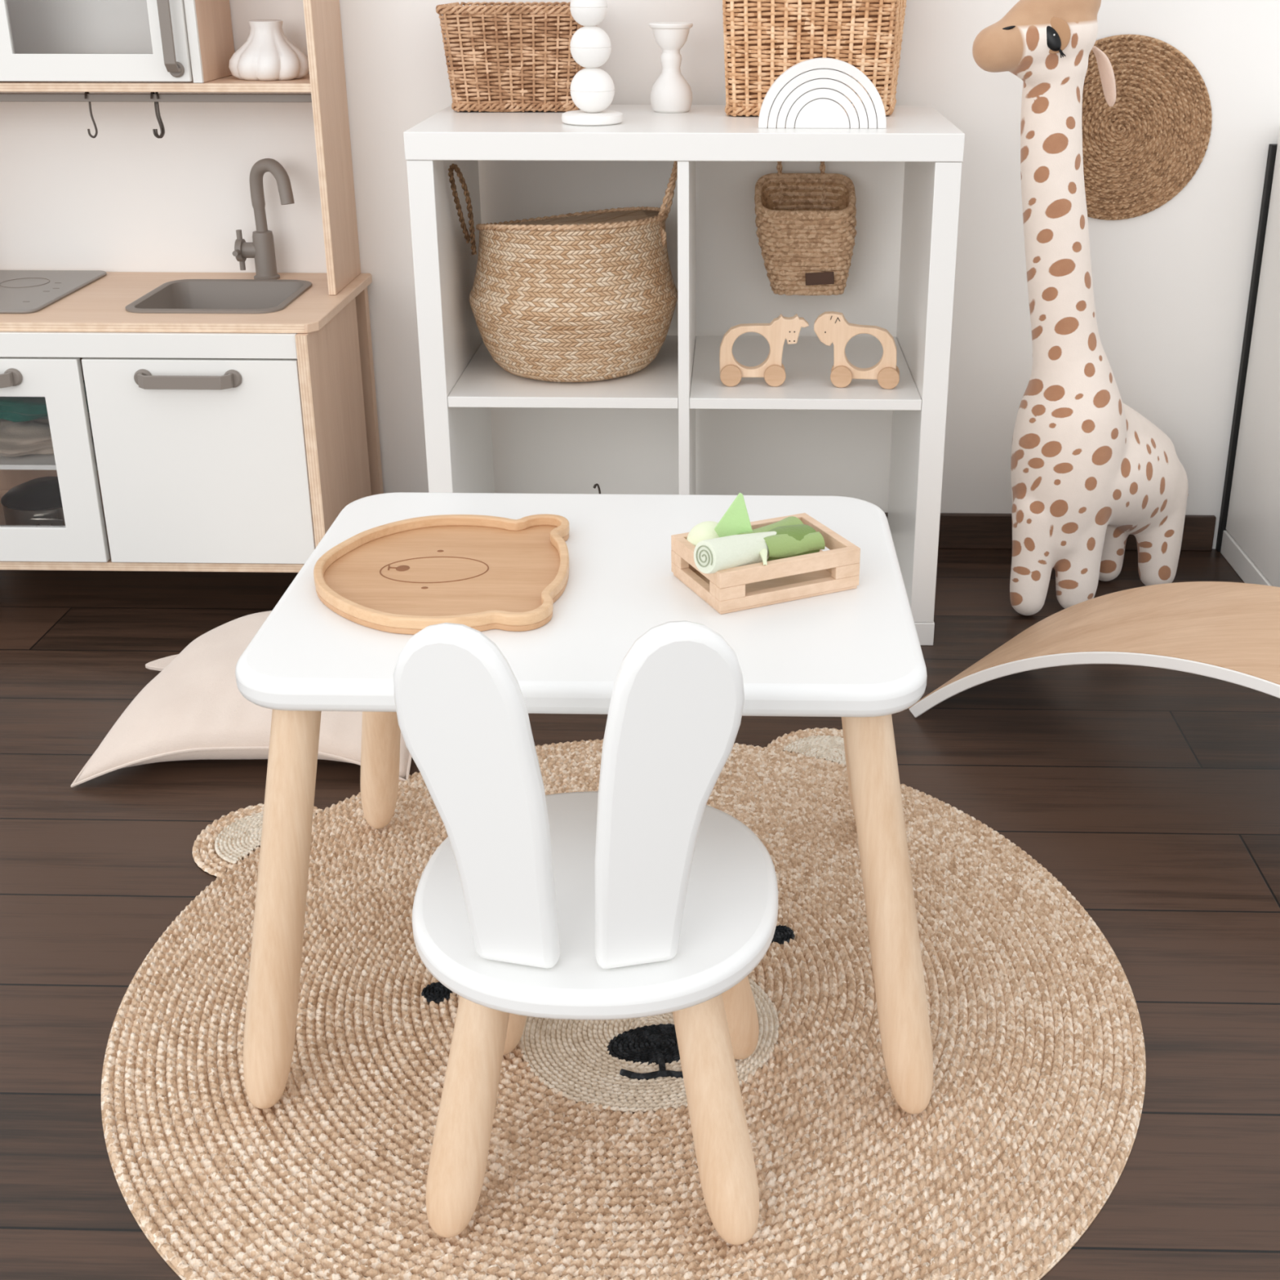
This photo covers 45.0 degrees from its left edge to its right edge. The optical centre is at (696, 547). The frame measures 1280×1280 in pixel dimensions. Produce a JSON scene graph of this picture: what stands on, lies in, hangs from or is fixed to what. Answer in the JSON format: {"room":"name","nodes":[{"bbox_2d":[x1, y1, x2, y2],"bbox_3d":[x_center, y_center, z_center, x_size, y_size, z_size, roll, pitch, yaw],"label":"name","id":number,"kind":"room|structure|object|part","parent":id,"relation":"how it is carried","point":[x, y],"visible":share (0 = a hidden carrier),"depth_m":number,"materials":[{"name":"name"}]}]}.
{"room":"children's playroom","nodes":[
{"label":"children's playroom","id":0,"kind":"room"},
{"bbox_2d":[0,548,1279,1279],"bbox_3d":[-0.367,0.915,0.513,5.800,0.050,4.922,1,21,1],"label":"floor","id":1,"kind":"structure","parent":0,"point":[1151,794],"depth_m":1.86,"materials":[{"name":"laminate"}]},
{"bbox_2d":[0,0,383,572],"bbox_3d":[-0.914,-0.445,2.415,0.721,1.090,0.411,1,21,1],"label":"play kitchen","id":2,"kind":"object","parent":1,"relation":"on","point":[233,417],"visible":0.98,"depth_m":2.37,"materials":[{"name":"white wood"}]},
{"bbox_2d":[0,476,65,525],"bbox_3d":[-1.059,-0.066,2.520,0.142,0.088,0.150,1,21,1],"label":"pot","id":3,"kind":"object","parent":2,"relation":"on","point":[37,501],"visible":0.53,"depth_m":2.47,"materials":[{"name":"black metal"}]},
{"bbox_3d":[-1.059,-0.097,2.513,0.140,0.025,0.140,1,21,1],"label":"lid","id":4,"kind":"part","parent":3,"relation":"part of","materials":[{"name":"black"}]},
{"bbox_3d":[-1.059,-0.055,2.529,0.142,0.063,0.142,1,21,1],"label":"pot","id":5,"kind":"part","parent":3,"relation":"part of","materials":[{"name":"silver metal"}]},
{"bbox_3d":[-1.033,-0.036,2.453,0.055,0.020,0.004,1,21,1],"label":"handle","id":6,"kind":"part","parent":3,"relation":"part of","materials":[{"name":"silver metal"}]},
{"bbox_2d":[0,417,93,456],"bbox_3d":[-1.075,-0.187,2.481,0.256,0.045,0.208,1,21,1],"label":"folded cloth","id":7,"kind":"object","parent":2,"relation":"on","point":[32,437],"visible":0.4,"depth_m":2.42,"materials":[{"name":"beige fabric"}]},
{"bbox_2d":[0,380,88,422],"bbox_3d":[-1.062,-0.244,2.488,0.236,0.053,0.181,1,21,1],"label":"cloth","id":8,"kind":"object","parent":7,"relation":"on","point":[14,409],"visible":0.29,"depth_m":2.42,"materials":[{"name":"teal fabric"}]},
{"bbox_2d":[0,270,106,313],"bbox_3d":[-1.127,-0.412,2.474,0.260,0.005,0.305,1,21,1],"label":"cooktop","id":9,"kind":"object","parent":2,"relation":"in","point":[21,291],"depth_m":2.49,"materials":[{"name":"grey plastic"}]},
{"bbox_2d":[0,356,110,562],"bbox_3d":[-1.085,-0.186,2.499,0.337,0.325,0.371,1,21,1],"label":"oven","id":10,"kind":"object","parent":2,"relation":"in","point":[76,460],"depth_m":2.36,"materials":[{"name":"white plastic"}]},
{"bbox_2d":[84,92,97,137],"bbox_3d":[-0.937,-0.669,2.383,0.011,0.071,0.014,18,28,39],"label":"s-hook","id":11,"kind":"object","parent":2,"relation":"hanging from","point":[85,96],"visible":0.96,"depth_m":2.39,"materials":[{"name":"grey metal"}]},
{"bbox_3d":[-1.002,-0.829,2.299,0.474,0.257,0.010,1,21,1],"label":"cupboard door","id":12,"kind":"part","parent":2,"relation":"part of","materials":[{"name":"white wood"}]},
{"bbox_3d":[-0.924,-0.301,2.289,0.668,0.036,0.014,1,21,1],"label":"rail","id":13,"kind":"part","parent":2,"relation":"part of","materials":[{"name":"white wood"}]},
{"bbox_2d":[0,74,310,92],"bbox_3d":[-0.911,-0.732,2.428,0.658,0.013,0.172,1,21,1],"label":"shelf","id":14,"kind":"object","parent":2,"relation":"attached to","point":[8,82],"depth_m":2.34,"materials":[{"name":"brown wood"}]},
{"bbox_3d":[-0.913,-0.693,2.376,0.658,0.012,0.010,1,21,1],"label":"hook rail","id":15,"kind":"part","parent":2,"relation":"part of","materials":[{"name":"brown plastic"}]},
{"bbox_2d":[150,92,163,138],"bbox_3d":[-0.835,-0.668,2.381,0.011,0.071,0.014,18,28,39],"label":"s-hook","id":16,"kind":"object","parent":2,"relation":"hanging from","point":[151,93],"visible":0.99,"depth_m":2.38,"materials":[{"name":"grey metal"}]},
{"bbox_3d":[-0.784,-0.787,2.288,0.023,0.174,0.029,1,21,1],"label":"handle","id":17,"kind":"part","parent":2,"relation":"part of","materials":[{"name":"brown plastic"}]},
{"bbox_2d":[0,271,372,333],"bbox_3d":[-0.914,-0.394,2.454,0.721,0.014,0.376,1,21,1],"label":"countertop","id":18,"kind":"structure","parent":2,"relation":"on","point":[105,300],"depth_m":2.39,"materials":[{"name":"brown wood"}]},
{"bbox_3d":[-0.756,-0.247,2.283,0.161,0.027,0.029,1,21,1],"label":"handle","id":19,"kind":"part","parent":2,"relation":"part of","materials":[{"name":"brown plastic"}]},
{"bbox_3d":[-0.908,-0.226,2.696,0.701,0.475,0.022,1,21,1],"label":"panel","id":20,"kind":"part","parent":2,"relation":"part of","materials":[{"name":"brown wood"}]},
{"bbox_3d":[-0.752,-0.129,2.352,0.322,0.325,0.014,1,21,1],"label":"door","id":21,"kind":"part","parent":2,"relation":"part of","materials":[{"name":"white wood"}]},
{"bbox_2d":[125,279,311,313],"bbox_3d":[-0.751,-0.369,2.453,0.243,0.070,0.233,1,21,1],"label":"sink","id":22,"kind":"object","parent":2,"relation":"in","point":[168,295],"depth_m":2.54,"materials":[{"name":"grey plastic"}]},
{"bbox_2d":[232,158,294,279],"bbox_3d":[-0.704,-0.537,2.529,0.114,0.198,0.088,1,21,1],"label":"faucet","id":23,"kind":"object","parent":2,"relation":"on","point":[262,249],"depth_m":2.54,"materials":[{"name":"grey plastic"}]},
{"bbox_2d":[228,19,309,80],"bbox_3d":[-0.667,-0.777,2.407,0.123,0.087,0.123,1,21,1],"label":"vase","id":24,"kind":"object","parent":2,"relation":"on","point":[267,54],"visible":1,"depth_m":2.37,"materials":[{"name":"white ceramic"}]},
{"bbox_3d":[-0.577,-0.147,2.497,0.016,0.475,0.309,1,21,1],"label":"panel","id":25,"kind":"part","parent":2,"relation":"part of","materials":[{"name":"brown wood"}]},
{"bbox_2d":[70,610,411,787],"bbox_3d":[-0.569,0.179,2.175,0.484,0.103,0.470,1,21,1],"label":"pillow","id":26,"kind":"object","parent":1,"relation":"on","point":[194,708],"visible":0.39,"depth_m":2.01,"materials":[{"name":"fabric"}]},
{"bbox_2d":[101,727,1146,1279],"bbox_3d":[-0.078,0.443,1.629,1.061,0.011,1.075,1,21,1],"label":"rug","id":27,"kind":"object","parent":1,"relation":"on","point":[1028,1126],"visible":0.56,"depth_m":1.46,"materials":[{"name":"wicker"}]},
{"bbox_2d":[235,492,933,1114],"bbox_3d":[-0.094,0.231,1.572,0.634,0.431,0.518,1,21,1],"label":"table","id":28,"kind":"object","parent":27,"relation":"on","point":[855,655],"visible":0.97,"depth_m":1.37,"materials":[{"name":"white paint"}]},
{"bbox_3d":[-0.370,0.318,1.384,0.112,0.406,0.045,-19,28,-39],"label":"leg","id":29,"kind":"part","parent":28,"relation":"part of","materials":[{"name":"brown wood"}]},
{"bbox_3d":[-0.360,0.163,1.780,0.045,0.406,0.113,-18,28,-39],"label":"leg","id":30,"kind":"part","parent":28,"relation":"part of","materials":[{"name":"brown wood"}]},
{"bbox_2d":[313,514,569,634],"bbox_3d":[-0.245,0.021,1.493,0.245,0.016,0.273,1,21,1],"label":"tray","id":31,"kind":"object","parent":28,"relation":"on","point":[480,573],"visible":0.96,"depth_m":1.49,"materials":[{"name":"brown wood"}]},
{"bbox_2d":[671,512,860,613],"bbox_3d":[0.065,0.014,1.478,0.148,0.041,0.108,-10,23,-23],"label":"wooden crate","id":32,"kind":"object","parent":28,"relation":"on","point":[837,569],"visible":0.77,"depth_m":1.45,"materials":[{"name":"brown wood"}]},
{"bbox_2d":[686,493,752,546],"bbox_3d":[0.023,-0.021,1.474,0.066,0.080,0.045,1,21,1],"label":"onion","id":33,"kind":"object","parent":32,"relation":"in","point":[735,521],"visible":0.44,"depth_m":1.45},
{"bbox_3d":[0.013,-0.004,1.480,0.045,0.043,0.045,1,21,1],"label":"bulb","id":34,"kind":"part","parent":33,"relation":"part of","materials":[{"name":"yellow fabric"}]},
{"bbox_2d":[693,515,825,573],"bbox_3d":[0.060,0.002,1.447,0.059,0.050,0.144,19,28,40],"label":"leeks","id":35,"kind":"object","parent":32,"relation":"on","point":[788,537],"visible":0.97,"depth_m":1.43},
{"bbox_3d":[0.183,0.167,1.768,0.113,0.406,0.045,-20,29,-41],"label":"leg","id":36,"kind":"part","parent":28,"relation":"part of","materials":[{"name":"brown wood"}]},
{"bbox_3d":[0.172,0.322,1.376,0.109,0.406,0.046,18,28,39],"label":"leg","id":37,"kind":"part","parent":28,"relation":"part of","materials":[{"name":"brown wood"}]},
{"bbox_2d":[393,620,777,1244],"bbox_3d":[-0.083,0.270,1.291,0.304,0.563,0.306,1,21,1],"label":"chair","id":38,"kind":"object","parent":27,"relation":"on","point":[636,895],"visible":1,"depth_m":1.16,"materials":[{"name":"white paint"}]},
{"bbox_3d":[-0.183,0.448,1.266,0.098,0.249,0.047,-19,28,-39],"label":"leg","id":39,"kind":"part","parent":38,"relation":"part of","materials":[{"name":"brown wood"}]},
{"bbox_3d":[-0.161,0.186,1.137,0.111,0.288,0.040,5,22,13],"label":"ear backrest","id":40,"kind":"part","parent":38,"relation":"part of","materials":[{"name":"white paint"}]},
{"bbox_3d":[-0.175,0.383,1.433,0.047,0.249,0.092,-13,25,-29],"label":"leg","id":41,"kind":"part","parent":38,"relation":"part of","materials":[{"name":"brown wood"}]},
{"bbox_3d":[-0.083,0.292,1.300,0.304,0.026,0.306,1,21,1],"label":"seat","id":42,"kind":"part","parent":38,"relation":"part of","materials":[{"name":"white paint"}]},
{"bbox_3d":[-0.021,0.185,1.135,0.111,0.291,0.040,-5,22,-12],"label":"ear backrest","id":43,"kind":"part","parent":38,"relation":"part of","materials":[{"name":"white paint"}]},
{"bbox_3d":[0.012,0.450,1.261,0.047,0.250,0.099,-19,28,-39],"label":"leg","id":44,"kind":"part","parent":38,"relation":"part of","materials":[{"name":"brown wood"}]},
{"bbox_3d":[0.018,0.384,1.429,0.100,0.250,0.047,-19,28,-39],"label":"leg","id":45,"kind":"part","parent":38,"relation":"part of","materials":[{"name":"brown wood"}]},
{"bbox_2d":[403,104,964,645],"bbox_3d":[-0.013,-0.281,2.434,0.770,0.770,0.390,1,21,1],"label":"cube shelf","id":46,"kind":"object","parent":1,"relation":"on","point":[461,381],"visible":0.7,"depth_m":2.26,"materials":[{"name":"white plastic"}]},
{"bbox_3d":[-0.379,-0.284,2.443,0.036,0.693,0.389,1,21,1],"label":"panel","id":47,"kind":"part","parent":46,"relation":"part of","materials":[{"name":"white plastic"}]},
{"bbox_2d":[435,1,585,111],"bbox_3d":[-0.277,-0.759,2.386,0.224,0.156,0.146,1,21,1],"label":"wicker basket","id":48,"kind":"object","parent":46,"relation":"on","point":[506,56],"visible":0.8,"depth_m":2.33,"materials":[{"name":"brown wicker"}]},
{"bbox_2d":[448,160,677,382],"bbox_3d":[-0.190,-0.436,2.364,0.332,0.324,0.321,1,21,1],"label":"basket","id":49,"kind":"object","parent":46,"relation":"on","point":[591,295],"visible":0.96,"depth_m":2.26,"materials":[{"name":"wicker"}]},
{"bbox_3d":[-0.342,-0.495,2.264,0.030,0.140,0.063,1,21,1],"label":"handle","id":50,"kind":"part","parent":49,"relation":"part of","materials":[{"name":"brown wicker"}]},
{"bbox_3d":[-0.042,-0.521,2.321,0.036,0.133,0.064,1,21,1],"label":"handle","id":51,"kind":"part","parent":49,"relation":"part of","materials":[{"name":"wicker"}]},
{"bbox_2d":[561,0,622,125],"bbox_3d":[-0.150,-0.719,2.185,0.089,0.228,0.089,1,21,1],"label":"candle holder","id":52,"kind":"object","parent":46,"relation":"on","point":[592,88],"visible":1,"depth_m":2.18,"materials":[{"name":"white ceramic"}]},
{"bbox_2d":[593,483,600,493],"bbox_3d":[-0.159,-0.033,2.540,0.020,0.153,0.005,-4,22,-10],"label":"wire hook","id":53,"kind":"object","parent":46,"relation":"on","point":[596,484],"visible":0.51,"depth_m":2.51,"materials":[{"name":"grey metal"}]},
{"bbox_2d":[648,22,693,112],"bbox_3d":[-0.038,-0.733,2.354,0.067,0.129,0.067,1,21,1],"label":"candle holder","id":54,"kind":"object","parent":46,"relation":"on","point":[671,92],"visible":1,"depth_m":2.34,"materials":[{"name":"white ceramic"}]},
{"bbox_2d":[719,313,808,386],"bbox_3d":[0.101,-0.295,2.305,0.133,0.105,0.037,1,21,1],"label":"toy","id":55,"kind":"object","parent":46,"relation":"on","point":[780,328],"visible":1,"depth_m":2.30,"materials":[{"name":"brown wood"}]},
{"bbox_2d":[754,161,856,295],"bbox_3d":[0.177,-0.539,2.496,0.166,0.253,0.100,1,21,1],"label":"hanging basket","id":56,"kind":"object","parent":46,"relation":"hanging from","point":[806,223],"visible":0.98,"depth_m":2.49,"materials":[{"name":"wicker"}]},
{"bbox_2d":[722,0,906,116],"bbox_3d":[0.185,-0.812,2.327,0.311,0.298,0.210,1,21,1],"label":"wicker basket","id":57,"kind":"object","parent":46,"relation":"on","point":[763,39],"visible":0.7,"depth_m":2.26,"materials":[{"name":"brown wicker"}]},
{"bbox_2d":[758,57,886,128],"bbox_3d":[0.177,-0.635,2.155,0.179,0.093,0.023,1,21,1],"label":"rainbow stacker","id":58,"kind":"object","parent":46,"relation":"on","point":[808,94],"visible":1,"depth_m":2.15,"materials":[{"name":"white paint"}]},
{"bbox_2d":[813,311,899,389],"bbox_3d":[0.240,-0.295,2.297,0.129,0.110,0.035,3,22,7],"label":"animal","id":59,"kind":"object","parent":46,"relation":"on","point":[832,326],"visible":1,"depth_m":2.29,"materials":[{"name":"brown wood"}]},
{"bbox_3d":[0.352,-0.278,2.427,0.036,0.693,0.389,1,21,1],"label":"panel","id":60,"kind":"part","parent":46,"relation":"part of","materials":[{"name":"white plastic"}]},
{"bbox_2d":[972,0,1188,615],"bbox_3d":[0.611,-0.398,2.369,0.465,1.033,0.178,-11,24,-27],"label":"giraffe","id":61,"kind":"object","parent":1,"relation":"on","point":[1089,472],"visible":0.99,"depth_m":2.36,"materials":[{"name":"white fabric"}]},
{"bbox_2d":[908,581,1279,717],"bbox_3d":[0.737,0.202,1.971,0.898,0.207,0.294,17,27,36],"label":"board","id":62,"kind":"object","parent":1,"relation":"on","point":[1229,632],"visible":1,"depth_m":2.00,"materials":[{"name":"brown wood"}]},
{"bbox_2d":[1215,128,1279,586],"bbox_3d":[1.183,-0.261,2.425,0.516,0.740,0.424,1,21,1],"label":"mirror","id":63,"kind":"object","parent":1,"relation":"on","point":[1248,535],"visible":0.97,"depth_m":2.55,"materials":[{"name":"mirror"}]},
{"bbox_2d":[0,0,1279,548],"bbox_3d":[-0.307,-1.213,2.373,5.800,2.650,0.100,1,21,1],"label":"wall","id":64,"kind":"structure","parent":0,"point":[1171,282],"depth_m":2.58,"materials":[{"name":"white paint"}]},
{"bbox_2d":[884,512,1216,551],"bbox_3d":[-1.143,-0.043,2.795,4.130,0.065,0.012,1,21,1],"label":"baseboard","id":65,"kind":"structure","parent":64,"relation":"attached to","point":[957,531],"depth_m":2.75,"materials":[{"name":"brown wood"}]},
{"bbox_2d":[1081,34,1212,220],"bbox_3d":[0.688,-0.677,2.498,0.292,0.292,0.007,1,21,1],"label":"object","id":66,"kind":"object","parent":64,"relation":"attached to","point":[1138,59],"visible":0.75,"depth_m":2.50,"materials":[{"name":"brown wicker"}]}
]}

